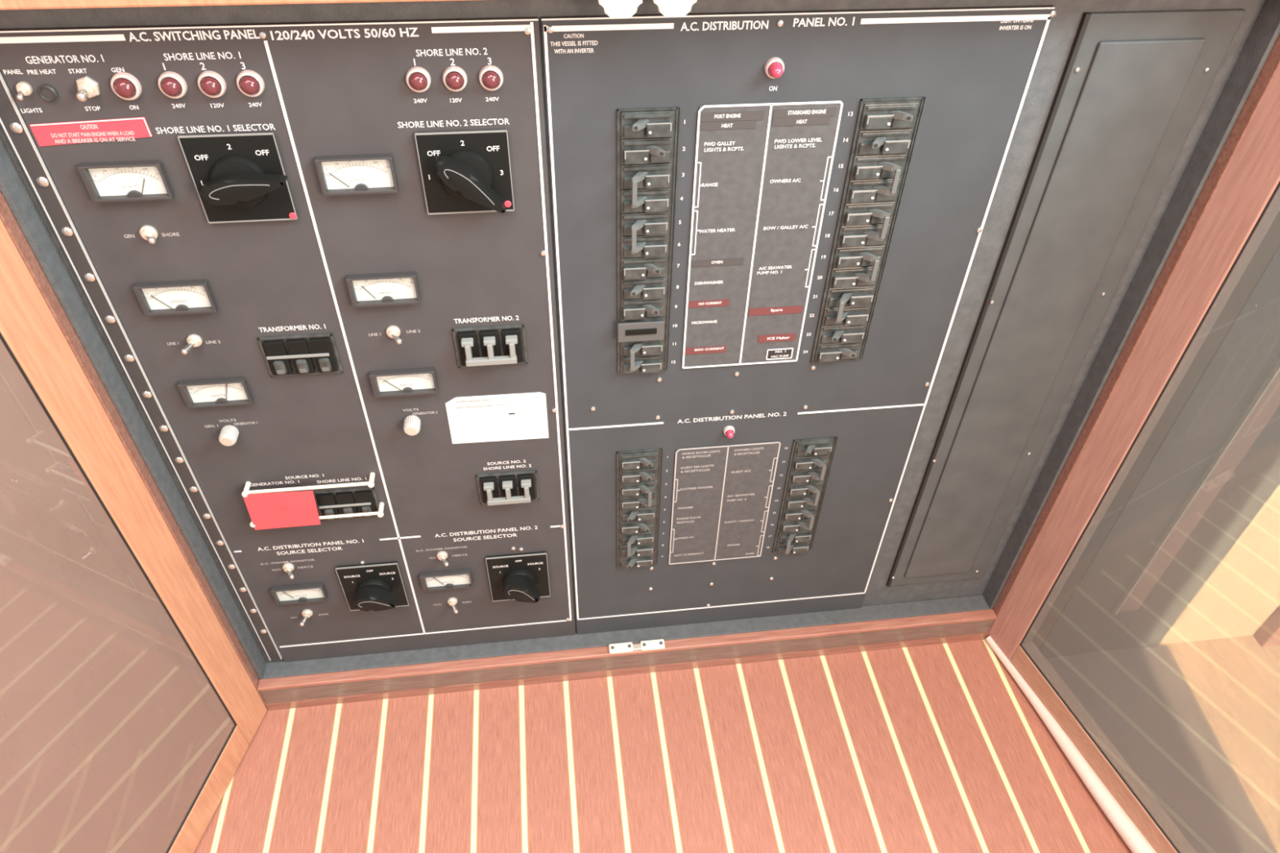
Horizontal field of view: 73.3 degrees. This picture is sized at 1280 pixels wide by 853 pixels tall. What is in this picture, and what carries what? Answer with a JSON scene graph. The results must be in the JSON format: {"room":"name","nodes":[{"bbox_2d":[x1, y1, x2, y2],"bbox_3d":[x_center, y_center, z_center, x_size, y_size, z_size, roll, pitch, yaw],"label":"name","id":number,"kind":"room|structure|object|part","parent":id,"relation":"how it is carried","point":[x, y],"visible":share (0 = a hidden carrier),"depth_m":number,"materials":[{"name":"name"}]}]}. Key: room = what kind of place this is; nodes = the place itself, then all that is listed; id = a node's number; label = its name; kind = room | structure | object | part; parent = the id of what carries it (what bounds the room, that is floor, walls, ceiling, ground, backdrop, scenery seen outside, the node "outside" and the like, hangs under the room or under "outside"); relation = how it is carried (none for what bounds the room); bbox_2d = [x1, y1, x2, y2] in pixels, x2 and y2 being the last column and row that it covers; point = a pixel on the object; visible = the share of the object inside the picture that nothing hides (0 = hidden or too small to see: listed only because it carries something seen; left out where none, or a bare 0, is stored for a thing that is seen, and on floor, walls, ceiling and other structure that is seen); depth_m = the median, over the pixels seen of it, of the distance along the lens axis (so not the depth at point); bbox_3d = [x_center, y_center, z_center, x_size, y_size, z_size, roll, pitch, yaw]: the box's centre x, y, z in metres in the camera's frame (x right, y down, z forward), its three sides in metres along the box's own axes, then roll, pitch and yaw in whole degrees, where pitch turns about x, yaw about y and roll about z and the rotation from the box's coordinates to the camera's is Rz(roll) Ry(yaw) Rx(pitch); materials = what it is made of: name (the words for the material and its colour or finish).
{"room":"boat interior","nodes":[
{"label":"boat interior","id":0,"kind":"room"},
{"bbox_2d":[0,639,1132,852],"bbox_3d":[0.097,0.748,0.566,4.600,0.030,1.530,-4,43,-6],"label":"floor","id":1,"kind":"structure","parent":0,"point":[935,748],"depth_m":0.94,"materials":[{"name":"brown wood"}]},
{"bbox_2d":[0,0,1279,852],"bbox_3d":[0.019,0.122,0.608,1.112,0.830,0.468,-4,43,-6],"label":"electrical panel","id":2,"kind":"object","parent":1,"relation":"on","point":[1138,186],"depth_m":0.70,"materials":[{"name":"grey metal"}]},
{"bbox_2d":[15,81,32,100],"bbox_3d":[-0.383,-0.208,0.533,0.008,0.008,0.011,-4,43,-6],"label":"toggle switch","id":3,"kind":"object","parent":2,"relation":"attached to","point":[24,90],"depth_m":0.53,"materials":[{"name":"silver metal"}]},
{"bbox_2d":[75,75,100,102],"bbox_3d":[-0.346,-0.209,0.536,0.013,0.013,0.013,-4,43,-6],"label":"toggle switch","id":4,"kind":"object","parent":2,"relation":"attached to","point":[87,87],"depth_m":0.54,"materials":[{"name":"silver metal"}]},
{"bbox_2d":[29,116,152,146],"bbox_3d":[-0.356,-0.192,0.559,0.072,0.017,0.001,-4,43,-6],"label":"warning sticker","id":5,"kind":"object","parent":2,"relation":"attached to","point":[95,131],"visible":1,"depth_m":0.56,"materials":[{"name":"red"}]},
{"bbox_2d":[111,71,142,100],"bbox_3d":[-0.324,-0.214,0.542,0.017,0.017,0.004,-4,43,-6],"label":"lamp","id":6,"kind":"object","parent":2,"relation":"attached to","point":[125,86],"depth_m":0.54,"materials":[{"name":"red"}]},
{"bbox_3d":[-0.428,0.017,0.729,0.012,0.805,0.042,-4,43,-6],"label":"post","id":7,"kind":"part","parent":2,"relation":"part of","materials":[{"name":"brown wood"}]},
{"bbox_2d":[139,225,158,244],"bbox_3d":[-0.347,-0.133,0.606,0.013,0.012,0.014,-4,43,-6],"label":"toggle switch","id":8,"kind":"object","parent":2,"relation":"attached to","point":[148,234],"depth_m":0.61,"materials":[{"name":"silver metal"}]},
{"bbox_2d":[157,71,187,98],"bbox_3d":[-0.296,-0.216,0.545,0.017,0.017,0.004,-4,43,-6],"label":"lamp","id":9,"kind":"object","parent":2,"relation":"attached to","point":[171,84],"depth_m":0.54,"materials":[{"name":"red"}]},
{"bbox_2d":[181,333,202,354],"bbox_3d":[-0.349,-0.063,0.670,0.013,0.011,0.016,-4,43,-6],"label":"toggle switch","id":10,"kind":"object","parent":2,"relation":"attached to","point":[191,344],"depth_m":0.67,"materials":[{"name":"silver metal"}]},
{"bbox_3d":[-0.469,0.454,0.813,0.020,0.044,0.353,7,43,6],"label":"rail","id":11,"kind":"part","parent":2,"relation":"part of","materials":[{"name":"brown wood"}]},
{"bbox_2d":[197,70,226,97],"bbox_3d":[-0.273,-0.217,0.547,0.017,0.017,0.004,-4,43,-6],"label":"lamp","id":12,"kind":"object","parent":2,"relation":"attached to","point":[211,83],"depth_m":0.54,"materials":[{"name":"red"}]},
{"bbox_3d":[-0.352,0.008,0.737,0.014,0.014,0.014,-4,43,-6],"label":"adjuster knob","id":13,"kind":"part","parent":2,"relation":"part of","materials":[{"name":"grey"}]},
{"bbox_2d":[177,132,297,223],"bbox_3d":[-0.272,-0.165,0.585,0.064,0.064,0.020,-4,43,-6],"label":"switch","id":14,"kind":"object","parent":2,"relation":"attached to","point":[223,177],"depth_m":0.58,"materials":[{"name":"black plastic"}]},
{"bbox_3d":[0.013,-0.298,0.510,0.904,0.070,0.042,-4,43,-6],"label":"head rail","id":15,"kind":"part","parent":2,"relation":"part of","materials":[{"name":"brown wood"}]},
{"bbox_2d":[235,70,264,97],"bbox_3d":[-0.249,-0.219,0.550,0.017,0.017,0.004,-4,43,-6],"label":"lamp","id":16,"kind":"object","parent":2,"relation":"attached to","point":[249,83],"depth_m":0.55,"materials":[{"name":"red"}]},
{"bbox_2d":[243,490,320,529],"bbox_3d":[-0.329,0.077,0.793,0.063,0.048,0.001,-4,43,-6],"label":"card","id":17,"kind":"object","parent":2,"relation":"attached to","point":[293,508],"visible":1,"depth_m":0.79,"materials":[{"name":"red"}]},
{"bbox_3d":[-0.240,0.012,0.754,0.344,0.686,0.028,-4,43,-6],"label":"switching panel","id":18,"kind":"part","parent":2,"relation":"part of","materials":[{"name":"grey metal"}]},
{"bbox_2d":[282,562,294,578],"bbox_3d":[-0.353,0.146,0.864,0.013,0.011,0.015,-4,43,-6],"label":"toggle switch","id":19,"kind":"object","parent":2,"relation":"attached to","point":[288,568],"depth_m":0.87,"materials":[{"name":"silver metal"}]},
{"bbox_2d":[288,212,297,219],"bbox_3d":[-0.246,-0.149,0.611,0.005,0.005,0.001,-4,43,-6],"label":"sticker","id":20,"kind":"object","parent":2,"relation":"attached to","point":[292,215],"visible":1,"depth_m":0.61,"materials":[{"name":"red"}]},
{"bbox_2d":[299,608,312,626],"bbox_3d":[-0.356,0.204,0.917,0.012,0.011,0.016,-4,43,-6],"label":"toggle switch","id":21,"kind":"object","parent":2,"relation":"attached to","point":[305,615],"depth_m":0.92,"materials":[{"name":"silver metal"}]},
{"bbox_3d":[-0.304,0.069,0.799,0.122,0.047,0.016,-4,43,-6],"label":"interlock rail","id":22,"kind":"part","parent":2,"relation":"part of","materials":[{"name":"beige plastic"}]},
{"bbox_2d":[335,561,408,611],"bbox_3d":[-0.279,0.174,0.896,0.062,0.073,0.024,-4,43,-6],"label":"switch","id":23,"kind":"object","parent":2,"relation":"attached to","point":[360,586],"depth_m":0.89,"materials":[{"name":"black plastic"}]},
{"bbox_2d":[386,325,402,344],"bbox_3d":[-0.197,-0.072,0.688,0.013,0.011,0.014,-4,43,-6],"label":"toggle switch","id":24,"kind":"object","parent":2,"relation":"attached to","point":[393,333],"depth_m":0.69,"materials":[{"name":"silver metal"}]},
{"bbox_3d":[-0.200,-0.001,0.754,0.014,0.014,0.014,-4,43,-6],"label":"adjuster knob","id":25,"kind":"part","parent":2,"relation":"part of","materials":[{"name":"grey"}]},
{"bbox_2d":[405,66,431,92],"bbox_3d":[-0.144,-0.226,0.561,0.016,0.016,0.004,-4,43,-6],"label":"lamp","id":26,"kind":"object","parent":2,"relation":"attached to","point":[418,79],"depth_m":0.56,"materials":[{"name":"red"}]},
{"bbox_2d":[436,551,448,566],"bbox_3d":[-0.202,0.137,0.880,0.013,0.011,0.015,-4,43,-6],"label":"toggle switch","id":27,"kind":"object","parent":2,"relation":"attached to","point":[442,557],"depth_m":0.88,"materials":[{"name":"silver metal"}]},
{"bbox_2d":[447,597,458,613],"bbox_3d":[-0.203,0.195,0.934,0.012,0.011,0.015,-4,43,-6],"label":"toggle switch","id":28,"kind":"object","parent":2,"relation":"attached to","point":[452,602],"depth_m":0.94,"materials":[{"name":"silver metal"}]},
{"bbox_2d":[442,66,467,91],"bbox_3d":[-0.121,-0.227,0.563,0.016,0.016,0.004,-4,43,-6],"label":"lamp","id":29,"kind":"object","parent":2,"relation":"attached to","point":[455,78],"depth_m":0.56,"materials":[{"name":"red"}]},
{"bbox_2d":[414,129,514,214],"bbox_3d":[-0.121,-0.174,0.602,0.062,0.061,0.020,-4,43,-6],"label":"switch","id":30,"kind":"object","parent":2,"relation":"attached to","point":[457,171],"depth_m":0.60,"materials":[{"name":"black plastic"}]},
{"bbox_2d":[479,65,503,90],"bbox_3d":[-0.098,-0.229,0.566,0.016,0.016,0.004,-4,43,-6],"label":"lamp","id":31,"kind":"object","parent":2,"relation":"attached to","point":[491,77],"depth_m":0.56,"materials":[{"name":"red"}]},
{"bbox_2d":[445,391,548,444],"bbox_3d":[-0.127,-0.007,0.769,0.087,0.056,0.001,-4,43,-6],"label":"label","id":32,"kind":"object","parent":2,"relation":"attached to","point":[514,416],"visible":1,"depth_m":0.77,"materials":[{"name":"white paper"}]},
{"bbox_2d":[504,200,511,207],"bbox_3d":[-0.096,-0.161,0.625,0.005,0.005,0.001,-4,43,-6],"label":"sticker","id":33,"kind":"object","parent":2,"relation":"attached to","point":[508,203],"visible":1,"depth_m":0.62,"materials":[{"name":"red"}]},
{"bbox_2d":[485,551,550,603],"bbox_3d":[-0.128,0.168,0.914,0.063,0.074,0.024,-4,43,-6],"label":"switch","id":34,"kind":"object","parent":2,"relation":"attached to","point":[511,576],"depth_m":0.91,"materials":[{"name":"black plastic"}]},
{"bbox_3d":[0.002,0.269,1.018,0.864,0.029,0.017,-4,43,-6],"label":"rail","id":35,"kind":"part","parent":2,"relation":"part of","materials":[{"name":"brown wood"}]},
{"bbox_3d":[-0.002,0.087,0.876,0.044,0.175,0.002,-4,43,-6],"label":"breaker frame","id":36,"kind":"part","parent":2,"relation":"part of","materials":[{"name":"grey metal"}]},
{"bbox_3d":[0.004,-0.134,0.672,0.044,0.233,0.002,-4,43,-6],"label":"breaker frame","id":37,"kind":"part","parent":2,"relation":"part of","materials":[{"name":"grey metal"}]},
{"bbox_3d":[0.084,0.082,0.886,0.102,0.174,0.001,-4,43,-6],"label":"legend plate","id":38,"kind":"part","parent":2,"relation":"part of","materials":[{"name":"grey metal"}]},
{"bbox_2d":[723,425,734,438],"bbox_3d":[0.085,0.007,0.810,0.011,0.011,0.010,-4,43,-6],"label":"lamp","id":39,"kind":"object","parent":2,"relation":"attached to","point":[728,430],"depth_m":0.81,"materials":[{"name":"red"}]},
{"bbox_3d":[0.101,0.114,0.912,0.346,0.332,0.018,-4,43,-6],"label":"distribution panel","id":40,"kind":"part","parent":2,"relation":"part of","materials":[{"name":"grey metal"}]},
{"bbox_3d":[0.090,-0.141,0.681,0.102,0.232,0.001,-4,43,-6],"label":"legend plate","id":41,"kind":"part","parent":2,"relation":"part of","materials":[{"name":"grey metal"}]},
{"bbox_2d":[764,57,784,78],"bbox_3d":[0.091,-0.243,0.584,0.014,0.014,0.004,-4,43,-6],"label":"lamp","id":42,"kind":"object","parent":2,"relation":"attached to","point":[774,67],"depth_m":0.58,"materials":[{"name":"red"}]},
{"bbox_3d":[0.107,-0.136,0.681,0.348,0.358,0.018,-4,43,-6],"label":"distribution panel","id":43,"kind":"part","parent":2,"relation":"part of","materials":[{"name":"grey metal"}]},
{"bbox_3d":[0.170,0.075,0.893,0.044,0.171,0.002,-4,43,-6],"label":"breaker frame","id":44,"kind":"part","parent":2,"relation":"part of","materials":[{"name":"grey metal"}]},
{"bbox_3d":[0.178,-0.146,0.690,0.048,0.236,0.002,-4,43,-6],"label":"breaker frame","id":45,"kind":"part","parent":2,"relation":"part of","materials":[{"name":"grey metal"}]},
{"bbox_3d":[0.512,0.386,0.910,0.020,0.044,0.353,-12,44,-14],"label":"rail","id":46,"kind":"part","parent":2,"relation":"part of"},
{"bbox_3d":[0.442,-0.045,0.817,0.012,0.805,0.042,-4,43,-6],"label":"post","id":47,"kind":"part","parent":2,"relation":"part of","materials":[{"name":"brown wood"}]},
{"bbox_2d":[985,635,1156,852],"bbox_3d":[0.474,0.351,0.966,0.021,0.021,0.282,-12,44,-14],"label":"rod","id":48,"kind":"object","parent":1,"relation":"on","point":[1130,833],"visible":1,"depth_m":0.93,"materials":[{"name":"beige"}]},
{"bbox_2d":[0,210,1279,764],"bbox_3d":[0.030,-0.255,0.522,4.600,1.500,0.062,-4,43,-6],"label":"wall","id":49,"kind":"structure","parent":0,"point":[87,667],"depth_m":0.83,"materials":[{"name":"brown wood"}]},
{"bbox_2d":[1039,243,1279,657],"bbox_3d":[0.576,-0.272,0.554,0.161,1.500,0.002,-4,43,-6],"label":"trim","id":50,"kind":"structure","parent":49,"relation":"attached to","point":[1249,351],"depth_m":0.88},
{"bbox_2d":[1045,645,1277,852],"bbox_3d":[0.589,0.398,0.930,0.175,0.003,0.354,-4,43,-6],"label":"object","id":51,"kind":"structure","parent":49,"relation":"attached to","point":[1141,700],"depth_m":0.97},
{"bbox_2d":[1048,635,1279,852],"bbox_3d":[1.475,0.688,0.641,1.840,0.001,1.388,-4,43,-6],"label":"floor","id":52,"kind":"structure","parent":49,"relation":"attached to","point":[1234,682],"depth_m":1.01,"materials":[{"name":"brown wood"}]},
{"bbox_2d":[1112,359,1279,614],"bbox_3d":[0.562,-0.302,0.520,0.002,1.410,0.007,-4,43,-6],"label":"trim","id":53,"kind":"structure","parent":49,"relation":"attached to","point":[1276,369],"depth_m":0.84,"materials":[{"name":"beige plastic"}]},
{"bbox_2d":[1118,370,1279,611],"bbox_3d":[0.577,-0.304,0.522,0.028,1.410,0.004,-4,43,-6],"label":"trim","id":54,"kind":"structure","parent":49,"relation":"attached to","point":[1269,402],"depth_m":0.86,"materials":[{"name":"brown wood"}]},
{"bbox_2d":[1253,604,1279,647],"bbox_3d":[0.804,-0.283,0.571,0.040,1.500,0.018,-4,43,-6],"label":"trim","id":55,"kind":"structure","parent":49,"relation":"attached to","point":[1268,634],"depth_m":1.06,"materials":[{"name":"brown wood"}]}
]}

